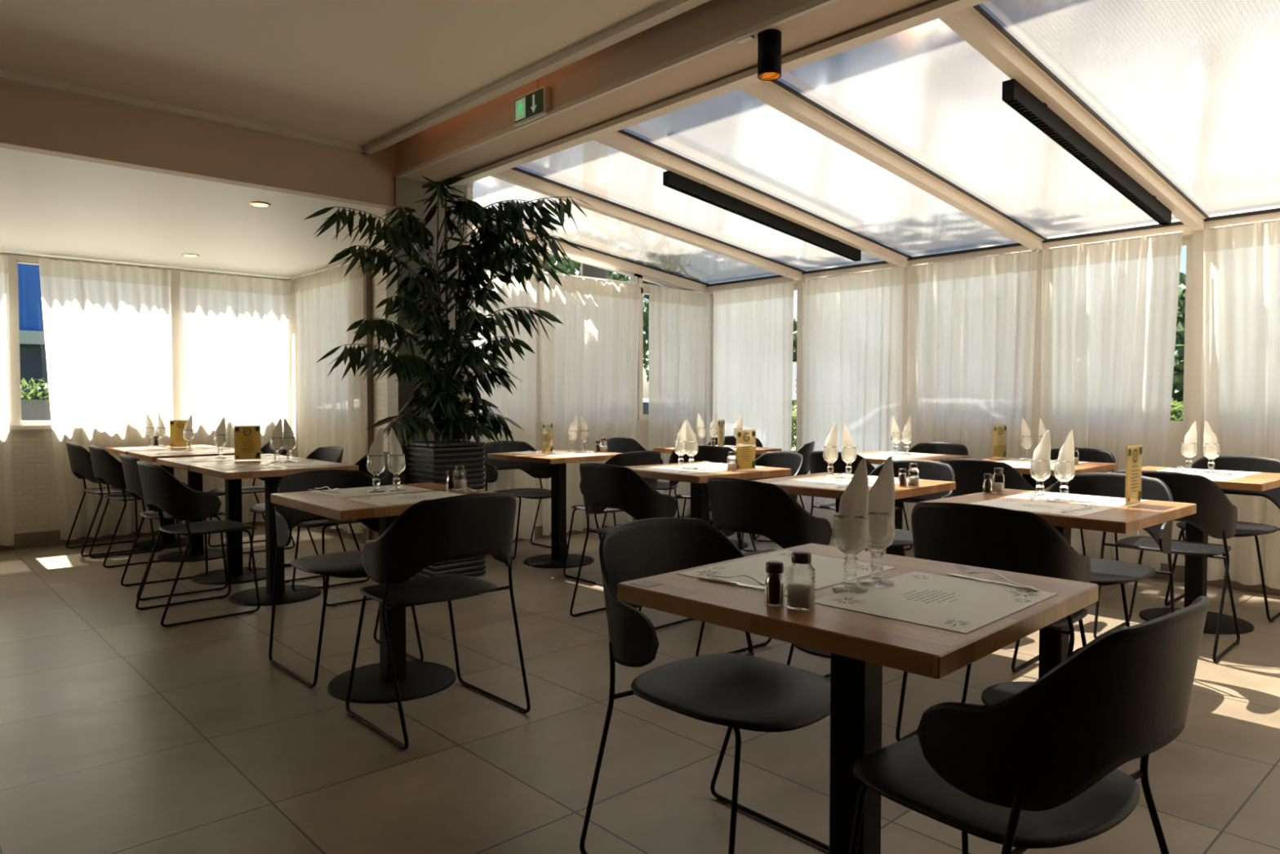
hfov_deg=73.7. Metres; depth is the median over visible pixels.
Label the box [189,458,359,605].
dining table
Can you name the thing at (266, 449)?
armchair
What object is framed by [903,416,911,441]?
napkin
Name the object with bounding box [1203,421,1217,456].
napkin
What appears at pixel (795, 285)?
window
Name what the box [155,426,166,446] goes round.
goblet
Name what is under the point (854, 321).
curtain
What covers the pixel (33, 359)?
window
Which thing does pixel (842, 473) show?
fork
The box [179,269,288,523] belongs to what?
curtain
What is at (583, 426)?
napkin
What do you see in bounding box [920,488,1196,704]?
dining table
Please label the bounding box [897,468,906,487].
pepper shaker
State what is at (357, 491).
placemat
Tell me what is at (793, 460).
armchair
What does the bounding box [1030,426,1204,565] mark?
wall
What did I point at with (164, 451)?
placemat
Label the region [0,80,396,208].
beam
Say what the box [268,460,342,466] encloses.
placemat
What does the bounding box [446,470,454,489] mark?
pepper shaker
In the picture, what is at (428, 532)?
armchair
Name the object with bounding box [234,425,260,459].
menu stand
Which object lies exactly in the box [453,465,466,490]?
salt shaker
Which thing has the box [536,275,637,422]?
window
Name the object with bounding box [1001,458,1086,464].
placemat
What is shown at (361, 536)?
baseboard
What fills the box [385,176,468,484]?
wall column
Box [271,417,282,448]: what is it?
napkin
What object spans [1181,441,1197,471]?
goblet
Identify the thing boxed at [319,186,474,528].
wall
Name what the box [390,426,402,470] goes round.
napkin
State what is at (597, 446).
pepper shaker
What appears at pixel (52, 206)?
ceiling
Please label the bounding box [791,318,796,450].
tree
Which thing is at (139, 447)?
placemat
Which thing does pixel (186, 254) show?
recessed light
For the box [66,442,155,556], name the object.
armchair
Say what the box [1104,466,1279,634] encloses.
dining table
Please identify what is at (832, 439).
napkin
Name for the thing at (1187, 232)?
trim
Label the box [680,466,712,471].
fork
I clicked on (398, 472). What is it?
goblet
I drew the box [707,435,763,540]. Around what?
armchair
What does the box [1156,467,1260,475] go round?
placemat
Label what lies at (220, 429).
napkin
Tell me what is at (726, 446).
placemat
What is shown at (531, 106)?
exit sign
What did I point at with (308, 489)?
knife
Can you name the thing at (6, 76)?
trim
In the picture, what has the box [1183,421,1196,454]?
napkin
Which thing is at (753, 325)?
curtain
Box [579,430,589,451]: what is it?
goblet
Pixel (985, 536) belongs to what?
armchair
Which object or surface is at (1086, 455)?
armchair
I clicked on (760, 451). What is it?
dining table
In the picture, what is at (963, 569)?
fork
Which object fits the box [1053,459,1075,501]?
goblet
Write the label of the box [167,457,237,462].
placemat
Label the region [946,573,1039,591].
knife
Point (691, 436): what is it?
napkin
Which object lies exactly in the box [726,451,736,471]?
salt shaker
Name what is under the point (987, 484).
pepper shaker
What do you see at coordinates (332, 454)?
armchair
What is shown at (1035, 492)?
fork
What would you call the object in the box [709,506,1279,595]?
baseboard
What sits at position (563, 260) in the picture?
tree
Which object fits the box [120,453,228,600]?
armchair
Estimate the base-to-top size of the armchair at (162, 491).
0.812 m
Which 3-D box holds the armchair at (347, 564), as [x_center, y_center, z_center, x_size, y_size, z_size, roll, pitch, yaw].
[-1.244,0.604,3.626,0.531,0.812,0.553,-2,3,-43]
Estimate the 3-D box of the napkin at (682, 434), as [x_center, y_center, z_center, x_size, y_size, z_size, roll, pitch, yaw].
[0.227,0.055,4.630,0.059,0.184,0.041,0,2,-11]
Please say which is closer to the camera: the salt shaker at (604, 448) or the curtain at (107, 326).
the salt shaker at (604, 448)
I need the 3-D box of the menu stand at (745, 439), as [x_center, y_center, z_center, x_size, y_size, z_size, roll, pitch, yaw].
[0.560,0.121,4.505,0.152,0.215,0.056,-2,3,-41]
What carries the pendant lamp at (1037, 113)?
hanging from the rafter at (973, 24)
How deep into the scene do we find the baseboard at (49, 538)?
6.55 m
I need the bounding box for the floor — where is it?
[0,524,1279,853]
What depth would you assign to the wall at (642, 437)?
6.92 m
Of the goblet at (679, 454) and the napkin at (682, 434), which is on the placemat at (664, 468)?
the goblet at (679, 454)
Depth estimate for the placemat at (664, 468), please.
4.54 m
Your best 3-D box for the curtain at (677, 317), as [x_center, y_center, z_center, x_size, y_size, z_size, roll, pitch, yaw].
[0.371,-0.216,7.843,0.761,2.101,0.097,-2,3,-43]
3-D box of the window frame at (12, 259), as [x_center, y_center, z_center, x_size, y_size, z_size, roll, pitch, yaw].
[-5.466,-0.607,5.621,6.375,1.300,0.080,-2,3,-43]
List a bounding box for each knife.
[307,488,340,493]
[445,489,475,493]
[697,576,787,591]
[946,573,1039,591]
[1026,493,1052,497]
[1061,506,1090,512]
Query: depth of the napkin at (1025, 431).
5.22 m
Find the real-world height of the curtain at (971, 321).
2.086 m
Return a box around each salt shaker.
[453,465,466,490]
[600,437,607,452]
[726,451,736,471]
[786,551,815,610]
[907,462,919,487]
[991,467,1004,493]
[1074,446,1079,464]
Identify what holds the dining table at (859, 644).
on the floor
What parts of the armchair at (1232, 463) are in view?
seat, backrest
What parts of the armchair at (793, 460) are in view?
seat, backrest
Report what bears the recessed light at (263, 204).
in the ceiling at (52, 206)
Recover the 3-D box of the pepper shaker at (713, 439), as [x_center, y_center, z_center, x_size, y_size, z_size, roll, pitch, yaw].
[0.564,0.121,6.594,0.037,0.080,0.037,-2,3,-43]
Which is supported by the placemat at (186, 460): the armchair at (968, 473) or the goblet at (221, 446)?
the goblet at (221, 446)
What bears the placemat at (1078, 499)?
on the dining table at (1053, 646)
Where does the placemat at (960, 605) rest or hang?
on the dining table at (859, 644)
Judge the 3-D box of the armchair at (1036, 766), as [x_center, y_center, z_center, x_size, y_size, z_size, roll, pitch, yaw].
[0.665,0.674,1.516,0.531,0.812,0.553,-2,2,-39]
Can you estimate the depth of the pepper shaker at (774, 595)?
1.56 m
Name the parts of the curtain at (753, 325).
rod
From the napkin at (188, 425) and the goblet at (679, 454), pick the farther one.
the napkin at (188, 425)
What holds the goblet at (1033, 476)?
on the placemat at (1078, 499)
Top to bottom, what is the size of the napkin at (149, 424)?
0.184 m
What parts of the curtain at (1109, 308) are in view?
rod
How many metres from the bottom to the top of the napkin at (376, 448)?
0.184 m
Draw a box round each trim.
[0,69,366,154]
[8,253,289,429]
[361,0,711,155]
[363,250,374,540]
[394,0,838,177]
[436,0,990,190]
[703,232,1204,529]
[706,211,1279,294]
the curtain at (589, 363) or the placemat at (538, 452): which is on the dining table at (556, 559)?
the placemat at (538, 452)
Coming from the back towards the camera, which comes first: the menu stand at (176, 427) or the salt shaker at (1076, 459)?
the menu stand at (176, 427)
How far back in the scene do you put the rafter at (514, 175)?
6.00 m
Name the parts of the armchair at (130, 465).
backrest, seat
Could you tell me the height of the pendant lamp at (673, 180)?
0.339 m
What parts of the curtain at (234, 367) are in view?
rod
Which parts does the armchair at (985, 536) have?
backrest, seat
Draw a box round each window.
[17,259,51,425]
[17,263,180,399]
[472,226,536,272]
[535,278,537,422]
[536,247,637,283]
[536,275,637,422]
[637,274,693,290]
[637,288,649,419]
[711,284,797,447]
[1169,235,1192,429]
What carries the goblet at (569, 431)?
on the placemat at (538, 452)
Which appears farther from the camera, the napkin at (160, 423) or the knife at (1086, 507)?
the napkin at (160, 423)
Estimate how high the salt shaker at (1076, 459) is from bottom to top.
0.102 m
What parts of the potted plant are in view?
planter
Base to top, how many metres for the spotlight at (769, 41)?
0.170 m
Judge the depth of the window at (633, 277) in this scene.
7.30 m
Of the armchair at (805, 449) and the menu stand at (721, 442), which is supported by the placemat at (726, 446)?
the menu stand at (721, 442)
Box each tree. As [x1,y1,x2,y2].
[473,233,568,272]
[511,258,660,381]
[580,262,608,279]
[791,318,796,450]
[1170,271,1186,421]
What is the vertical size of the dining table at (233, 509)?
0.750 m
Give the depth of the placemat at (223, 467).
4.75 m
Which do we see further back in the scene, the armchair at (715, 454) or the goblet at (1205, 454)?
the armchair at (715, 454)
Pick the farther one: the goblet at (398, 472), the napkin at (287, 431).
the napkin at (287, 431)
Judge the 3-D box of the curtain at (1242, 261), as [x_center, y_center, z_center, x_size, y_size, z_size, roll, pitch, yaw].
[3.642,-0.126,4.761,0.079,2.086,0.890,-2,3,-45]
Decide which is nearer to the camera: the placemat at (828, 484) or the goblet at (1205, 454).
the placemat at (828, 484)
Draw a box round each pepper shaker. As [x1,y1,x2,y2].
[153,435,159,445]
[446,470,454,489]
[595,440,599,452]
[710,437,715,445]
[764,560,784,607]
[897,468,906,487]
[982,473,992,493]
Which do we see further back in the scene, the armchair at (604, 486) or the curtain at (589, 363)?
the curtain at (589, 363)
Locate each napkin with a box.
[146,413,153,435]
[157,413,164,435]
[184,414,192,438]
[215,417,225,444]
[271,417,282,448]
[283,417,293,448]
[368,427,383,471]
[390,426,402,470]
[568,415,577,439]
[579,414,587,439]
[676,420,685,452]
[685,420,696,453]
[697,413,704,435]
[710,413,717,435]
[734,413,742,435]
[825,422,837,459]
[838,457,868,546]
[841,422,853,459]
[868,455,894,542]
[891,416,899,440]
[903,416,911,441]
[1020,417,1031,446]
[1032,430,1050,476]
[1038,417,1046,443]
[1057,430,1074,477]
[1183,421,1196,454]
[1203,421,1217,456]
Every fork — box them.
[231,463,270,467]
[315,486,338,490]
[452,487,484,492]
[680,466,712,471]
[708,573,786,586]
[829,472,853,475]
[954,564,1035,588]
[1022,489,1057,494]
[1059,502,1097,510]
[1209,472,1234,477]
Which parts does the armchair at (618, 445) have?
backrest, seat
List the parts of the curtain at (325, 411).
rod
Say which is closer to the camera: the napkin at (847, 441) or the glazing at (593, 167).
the napkin at (847, 441)
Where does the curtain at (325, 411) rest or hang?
hanging from the ceiling at (52, 206)
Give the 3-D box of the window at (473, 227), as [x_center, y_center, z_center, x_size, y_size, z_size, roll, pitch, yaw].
[-1.194,-1.392,6.559,0.930,0.366,0.060,-2,3,-43]
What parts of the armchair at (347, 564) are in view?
backrest, seat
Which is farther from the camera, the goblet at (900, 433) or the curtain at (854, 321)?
the curtain at (854, 321)
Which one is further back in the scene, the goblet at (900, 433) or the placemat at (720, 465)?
the goblet at (900, 433)
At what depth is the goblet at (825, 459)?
4.07 m
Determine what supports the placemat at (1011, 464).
on the dining table at (1088, 467)
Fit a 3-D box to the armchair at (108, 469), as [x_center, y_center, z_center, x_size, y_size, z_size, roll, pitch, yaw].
[-3.542,0.525,5.999,0.553,0.812,0.531,-2,3,-43]
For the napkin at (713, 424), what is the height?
0.184 m
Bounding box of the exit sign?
[513,79,550,127]
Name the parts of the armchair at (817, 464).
backrest, seat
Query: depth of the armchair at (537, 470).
6.42 m
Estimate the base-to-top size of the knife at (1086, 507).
0.003 m
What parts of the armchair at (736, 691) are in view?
backrest, seat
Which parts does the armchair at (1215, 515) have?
seat, backrest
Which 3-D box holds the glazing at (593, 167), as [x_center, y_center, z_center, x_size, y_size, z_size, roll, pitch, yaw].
[0.677,-1.440,5.967,3.470,0.399,0.970,-2,3,-43]
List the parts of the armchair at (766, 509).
seat, backrest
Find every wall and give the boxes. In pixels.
[4,253,287,533]
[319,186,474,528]
[534,419,648,526]
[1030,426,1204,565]
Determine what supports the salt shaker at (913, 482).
on the dining table at (926, 486)
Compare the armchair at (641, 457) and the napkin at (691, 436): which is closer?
the napkin at (691, 436)
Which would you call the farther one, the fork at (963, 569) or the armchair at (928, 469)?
the armchair at (928, 469)
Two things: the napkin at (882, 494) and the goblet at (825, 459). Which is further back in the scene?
the goblet at (825, 459)
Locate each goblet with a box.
[145,426,155,446]
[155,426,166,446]
[182,429,194,449]
[213,434,226,458]
[270,436,282,462]
[282,436,295,462]
[366,454,385,493]
[386,453,405,491]
[567,430,577,451]
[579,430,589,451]
[674,440,686,468]
[684,440,697,469]
[697,427,706,445]
[708,427,717,437]
[733,428,742,448]
[822,445,838,478]
[831,511,869,593]
[840,445,856,478]
[858,511,895,586]
[890,431,901,453]
[901,431,912,454]
[1020,435,1033,460]
[1029,458,1051,500]
[1036,435,1043,444]
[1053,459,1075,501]
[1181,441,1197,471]
[1203,443,1220,473]
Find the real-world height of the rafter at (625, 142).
0.431 m
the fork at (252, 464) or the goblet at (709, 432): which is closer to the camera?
the fork at (252, 464)
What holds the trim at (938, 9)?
attached to the beam at (712, 21)
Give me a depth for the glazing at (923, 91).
4.13 m
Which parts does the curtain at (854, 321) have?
rod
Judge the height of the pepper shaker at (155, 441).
0.080 m
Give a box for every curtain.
[0,253,13,546]
[38,256,175,540]
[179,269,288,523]
[288,258,364,533]
[473,263,536,540]
[541,271,642,535]
[648,284,708,517]
[712,280,794,451]
[803,266,903,528]
[906,248,1038,530]
[1040,231,1182,570]
[1203,217,1279,589]
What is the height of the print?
0.001 m
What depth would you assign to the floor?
2.85 m
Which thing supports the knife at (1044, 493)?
on the placemat at (1078, 499)
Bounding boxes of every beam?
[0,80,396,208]
[396,0,929,182]
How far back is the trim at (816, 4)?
3.65 m
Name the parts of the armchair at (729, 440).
backrest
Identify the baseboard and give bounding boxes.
[0,520,265,551]
[314,525,378,542]
[512,514,690,542]
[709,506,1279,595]
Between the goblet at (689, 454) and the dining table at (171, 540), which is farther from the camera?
the dining table at (171, 540)
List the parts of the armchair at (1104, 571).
backrest, seat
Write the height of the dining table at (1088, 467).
0.750 m
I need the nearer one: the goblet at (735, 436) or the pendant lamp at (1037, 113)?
the pendant lamp at (1037, 113)
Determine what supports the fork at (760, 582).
on the placemat at (828, 571)
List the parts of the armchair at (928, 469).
seat, backrest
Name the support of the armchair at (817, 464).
on the floor
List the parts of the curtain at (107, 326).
rod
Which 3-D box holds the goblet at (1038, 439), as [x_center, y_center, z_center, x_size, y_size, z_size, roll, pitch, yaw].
[2.462,0.130,5.207,0.073,0.150,0.073,0,2,-9]
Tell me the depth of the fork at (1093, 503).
2.91 m
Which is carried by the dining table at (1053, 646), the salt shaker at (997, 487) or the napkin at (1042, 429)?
the salt shaker at (997, 487)
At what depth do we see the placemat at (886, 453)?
5.80 m
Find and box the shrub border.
[791,400,1182,452]
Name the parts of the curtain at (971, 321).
rod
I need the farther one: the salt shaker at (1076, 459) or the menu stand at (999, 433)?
the menu stand at (999, 433)
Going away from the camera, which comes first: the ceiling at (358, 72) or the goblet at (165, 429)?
the ceiling at (358, 72)
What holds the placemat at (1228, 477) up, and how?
on the dining table at (1195, 566)
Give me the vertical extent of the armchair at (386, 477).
0.812 m
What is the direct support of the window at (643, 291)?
in the wall at (642, 437)
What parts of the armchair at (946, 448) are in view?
seat, backrest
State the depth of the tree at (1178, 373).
15.34 m
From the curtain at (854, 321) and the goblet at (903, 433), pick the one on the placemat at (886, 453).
the goblet at (903, 433)
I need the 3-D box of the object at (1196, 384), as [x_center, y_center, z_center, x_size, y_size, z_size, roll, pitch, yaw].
[3.031,-0.121,5.603,0.135,2.130,7.055,-2,3,-43]
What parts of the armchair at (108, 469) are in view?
backrest, seat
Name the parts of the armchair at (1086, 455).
backrest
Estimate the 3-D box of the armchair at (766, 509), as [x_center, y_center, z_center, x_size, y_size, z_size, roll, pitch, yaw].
[0.581,0.605,3.595,0.553,0.812,0.531,-2,3,-41]
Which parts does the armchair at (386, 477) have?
seat, backrest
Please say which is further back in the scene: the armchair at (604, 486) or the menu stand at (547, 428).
the menu stand at (547, 428)
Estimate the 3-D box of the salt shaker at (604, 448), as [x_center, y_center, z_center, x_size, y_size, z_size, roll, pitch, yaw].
[-0.259,0.128,6.056,0.046,0.102,0.046,1,2,27]
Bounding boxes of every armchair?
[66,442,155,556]
[88,444,182,568]
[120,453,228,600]
[135,461,260,627]
[208,439,294,554]
[248,445,346,582]
[268,469,423,688]
[291,451,394,606]
[345,492,530,749]
[483,440,567,559]
[563,450,661,586]
[569,462,694,629]
[579,517,830,853]
[600,437,679,535]
[668,445,739,549]
[695,477,832,677]
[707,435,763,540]
[709,450,803,551]
[741,440,814,551]
[808,450,905,556]
[848,595,1209,853]
[864,459,955,555]
[877,442,968,552]
[895,502,1091,741]
[938,458,1039,496]
[1011,472,1174,671]
[1040,448,1118,586]
[1093,470,1239,662]
[1164,455,1279,622]
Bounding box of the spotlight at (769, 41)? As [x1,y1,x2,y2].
[735,29,781,80]
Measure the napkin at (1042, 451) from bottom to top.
0.184 m
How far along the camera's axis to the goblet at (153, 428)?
6.77 m
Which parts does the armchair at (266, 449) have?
seat, backrest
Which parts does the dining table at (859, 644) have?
corner plate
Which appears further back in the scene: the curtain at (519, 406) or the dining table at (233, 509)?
the curtain at (519, 406)
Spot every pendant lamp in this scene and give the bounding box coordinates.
[662,170,861,261]
[1002,78,1171,226]
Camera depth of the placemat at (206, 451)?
6.25 m
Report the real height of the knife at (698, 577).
0.003 m
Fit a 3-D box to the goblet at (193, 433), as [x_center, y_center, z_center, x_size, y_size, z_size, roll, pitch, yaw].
[-3.327,0.094,6.292,0.073,0.150,0.073,0,2,6]
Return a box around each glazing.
[466,176,778,284]
[515,139,884,271]
[622,88,1017,257]
[777,18,1180,239]
[978,0,1279,217]
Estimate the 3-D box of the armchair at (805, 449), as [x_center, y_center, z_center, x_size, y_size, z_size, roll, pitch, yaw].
[1.039,0.510,6.450,0.553,0.812,0.531,1,2,19]
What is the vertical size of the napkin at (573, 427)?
0.184 m
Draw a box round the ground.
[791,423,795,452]
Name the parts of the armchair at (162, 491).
backrest, seat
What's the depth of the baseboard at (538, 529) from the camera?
6.92 m
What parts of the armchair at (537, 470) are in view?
backrest, seat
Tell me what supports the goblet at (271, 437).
on the placemat at (305, 463)
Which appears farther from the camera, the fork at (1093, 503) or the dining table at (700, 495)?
the dining table at (700, 495)
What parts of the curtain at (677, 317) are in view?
rod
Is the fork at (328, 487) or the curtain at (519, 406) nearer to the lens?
the fork at (328, 487)
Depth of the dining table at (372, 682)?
3.35 m
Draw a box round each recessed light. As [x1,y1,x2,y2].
[181,253,199,257]
[248,201,271,207]
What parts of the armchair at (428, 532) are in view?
seat, backrest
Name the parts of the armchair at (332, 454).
seat, backrest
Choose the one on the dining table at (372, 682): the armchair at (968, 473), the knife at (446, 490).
the knife at (446, 490)
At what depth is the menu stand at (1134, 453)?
3.02 m
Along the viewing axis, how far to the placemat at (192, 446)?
6.68 m
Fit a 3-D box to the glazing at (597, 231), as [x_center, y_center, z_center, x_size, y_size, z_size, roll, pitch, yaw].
[-0.033,-1.466,6.740,3.470,0.399,1.090,-2,3,-43]
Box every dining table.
[104,444,226,549]
[127,447,262,562]
[156,453,306,584]
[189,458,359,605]
[270,482,497,702]
[487,448,618,568]
[617,542,1098,853]
[623,461,791,522]
[653,444,782,548]
[752,472,955,657]
[856,450,970,555]
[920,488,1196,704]
[982,457,1116,491]
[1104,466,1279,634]
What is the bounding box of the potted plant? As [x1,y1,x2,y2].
[302,175,594,578]
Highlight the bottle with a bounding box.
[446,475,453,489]
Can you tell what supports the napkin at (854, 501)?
in the goblet at (846, 550)
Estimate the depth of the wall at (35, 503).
6.48 m
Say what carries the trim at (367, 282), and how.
attached to the wall at (379, 292)
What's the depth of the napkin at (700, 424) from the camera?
6.71 m
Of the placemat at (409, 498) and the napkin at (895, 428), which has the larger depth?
the napkin at (895, 428)
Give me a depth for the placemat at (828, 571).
1.88 m
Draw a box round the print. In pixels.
[697,552,876,590]
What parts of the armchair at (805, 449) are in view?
backrest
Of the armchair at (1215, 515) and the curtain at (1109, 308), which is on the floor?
the armchair at (1215, 515)
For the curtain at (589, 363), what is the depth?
7.11 m
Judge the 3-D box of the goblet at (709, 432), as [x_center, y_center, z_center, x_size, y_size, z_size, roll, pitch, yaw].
[0.574,0.081,6.670,0.073,0.150,0.073,0,2,-11]
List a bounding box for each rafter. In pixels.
[472,219,707,292]
[489,167,804,280]
[593,129,911,267]
[738,80,1047,250]
[938,4,1208,231]
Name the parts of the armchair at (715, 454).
seat, backrest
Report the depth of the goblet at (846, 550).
1.67 m
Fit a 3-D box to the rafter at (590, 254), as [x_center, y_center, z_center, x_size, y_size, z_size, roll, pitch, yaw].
[-0.520,-1.456,7.048,3.092,0.431,0.107,-2,3,-43]
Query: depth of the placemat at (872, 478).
4.03 m
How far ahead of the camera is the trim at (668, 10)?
3.87 m
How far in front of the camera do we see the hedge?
11.82 m
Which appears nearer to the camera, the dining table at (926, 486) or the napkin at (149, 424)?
the dining table at (926, 486)
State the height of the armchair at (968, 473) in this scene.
0.812 m
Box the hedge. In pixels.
[20,377,49,399]
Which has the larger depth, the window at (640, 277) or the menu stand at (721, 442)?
the window at (640, 277)
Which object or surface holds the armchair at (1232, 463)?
on the floor
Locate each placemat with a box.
[114,446,169,450]
[138,450,198,454]
[164,444,217,448]
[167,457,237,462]
[191,448,234,453]
[204,462,281,470]
[226,454,296,459]
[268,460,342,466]
[309,484,433,497]
[345,490,462,506]
[508,449,578,454]
[537,452,611,457]
[633,466,724,473]
[676,550,896,595]
[680,462,763,469]
[716,444,759,448]
[768,478,873,489]
[814,571,1057,633]
[815,474,923,484]
[859,453,918,458]
[871,451,943,456]
[968,497,1113,516]
[996,461,1054,467]
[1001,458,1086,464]
[1006,491,1147,506]
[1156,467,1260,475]
[1182,472,1243,480]
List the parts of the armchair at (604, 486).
seat, backrest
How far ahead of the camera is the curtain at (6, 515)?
6.27 m
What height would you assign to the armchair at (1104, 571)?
0.812 m
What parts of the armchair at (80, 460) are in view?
backrest, seat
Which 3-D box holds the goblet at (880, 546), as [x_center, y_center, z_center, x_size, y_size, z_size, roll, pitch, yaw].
[0.484,0.245,1.744,0.073,0.150,0.073,0,2,6]
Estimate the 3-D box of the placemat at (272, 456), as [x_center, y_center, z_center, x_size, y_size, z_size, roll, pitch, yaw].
[-2.451,0.195,5.525,0.300,0.001,0.400,-2,3,-43]
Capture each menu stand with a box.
[169,420,191,447]
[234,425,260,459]
[542,422,552,453]
[717,419,724,446]
[736,430,755,470]
[992,425,1006,458]
[1125,444,1142,505]
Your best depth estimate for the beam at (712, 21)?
3.80 m
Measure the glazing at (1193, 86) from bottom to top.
0.399 m
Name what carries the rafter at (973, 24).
attached to the beam at (712, 21)
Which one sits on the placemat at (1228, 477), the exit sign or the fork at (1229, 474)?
the fork at (1229, 474)
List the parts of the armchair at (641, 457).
seat, backrest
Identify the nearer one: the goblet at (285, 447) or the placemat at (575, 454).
the goblet at (285, 447)
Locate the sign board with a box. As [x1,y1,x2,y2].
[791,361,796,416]
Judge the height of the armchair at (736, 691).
0.812 m
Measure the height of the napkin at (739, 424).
0.184 m
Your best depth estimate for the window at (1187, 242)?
5.23 m
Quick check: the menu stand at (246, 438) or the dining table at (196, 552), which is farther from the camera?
the dining table at (196, 552)
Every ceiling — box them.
[0,0,669,148]
[0,147,386,279]
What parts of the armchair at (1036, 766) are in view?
seat, backrest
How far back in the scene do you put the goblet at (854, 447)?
4.06 m
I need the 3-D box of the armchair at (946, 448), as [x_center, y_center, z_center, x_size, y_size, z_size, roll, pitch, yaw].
[2.015,0.523,6.054,0.553,0.812,0.531,-2,3,-43]
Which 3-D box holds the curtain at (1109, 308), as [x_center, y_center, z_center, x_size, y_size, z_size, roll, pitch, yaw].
[2.986,-0.150,5.469,0.079,2.086,0.820,-2,3,-43]
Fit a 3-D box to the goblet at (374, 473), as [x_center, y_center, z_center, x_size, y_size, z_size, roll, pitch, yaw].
[-1.071,0.188,3.464,0.073,0.150,0.073,1,2,31]
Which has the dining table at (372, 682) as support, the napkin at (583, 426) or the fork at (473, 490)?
the fork at (473, 490)
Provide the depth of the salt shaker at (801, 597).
1.54 m
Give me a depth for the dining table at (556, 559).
5.87 m
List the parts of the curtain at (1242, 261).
rod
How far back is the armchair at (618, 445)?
6.97 m
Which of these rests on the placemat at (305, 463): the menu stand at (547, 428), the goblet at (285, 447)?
the goblet at (285, 447)
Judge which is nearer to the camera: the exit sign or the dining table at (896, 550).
the exit sign
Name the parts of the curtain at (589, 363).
rod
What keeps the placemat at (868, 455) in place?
on the dining table at (896, 550)
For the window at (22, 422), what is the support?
in the wall at (35, 503)
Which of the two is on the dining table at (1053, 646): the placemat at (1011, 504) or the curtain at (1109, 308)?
the placemat at (1011, 504)
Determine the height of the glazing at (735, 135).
0.399 m
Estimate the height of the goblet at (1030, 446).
0.150 m
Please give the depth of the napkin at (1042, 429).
5.19 m
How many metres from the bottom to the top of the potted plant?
2.457 m
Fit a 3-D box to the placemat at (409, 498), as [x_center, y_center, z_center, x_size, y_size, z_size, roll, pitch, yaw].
[-0.868,0.271,3.258,0.400,0.001,0.300,-2,3,-42]
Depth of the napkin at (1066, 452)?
3.16 m
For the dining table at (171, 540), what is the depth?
6.59 m
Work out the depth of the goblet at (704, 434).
6.71 m
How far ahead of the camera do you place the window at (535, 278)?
6.88 m

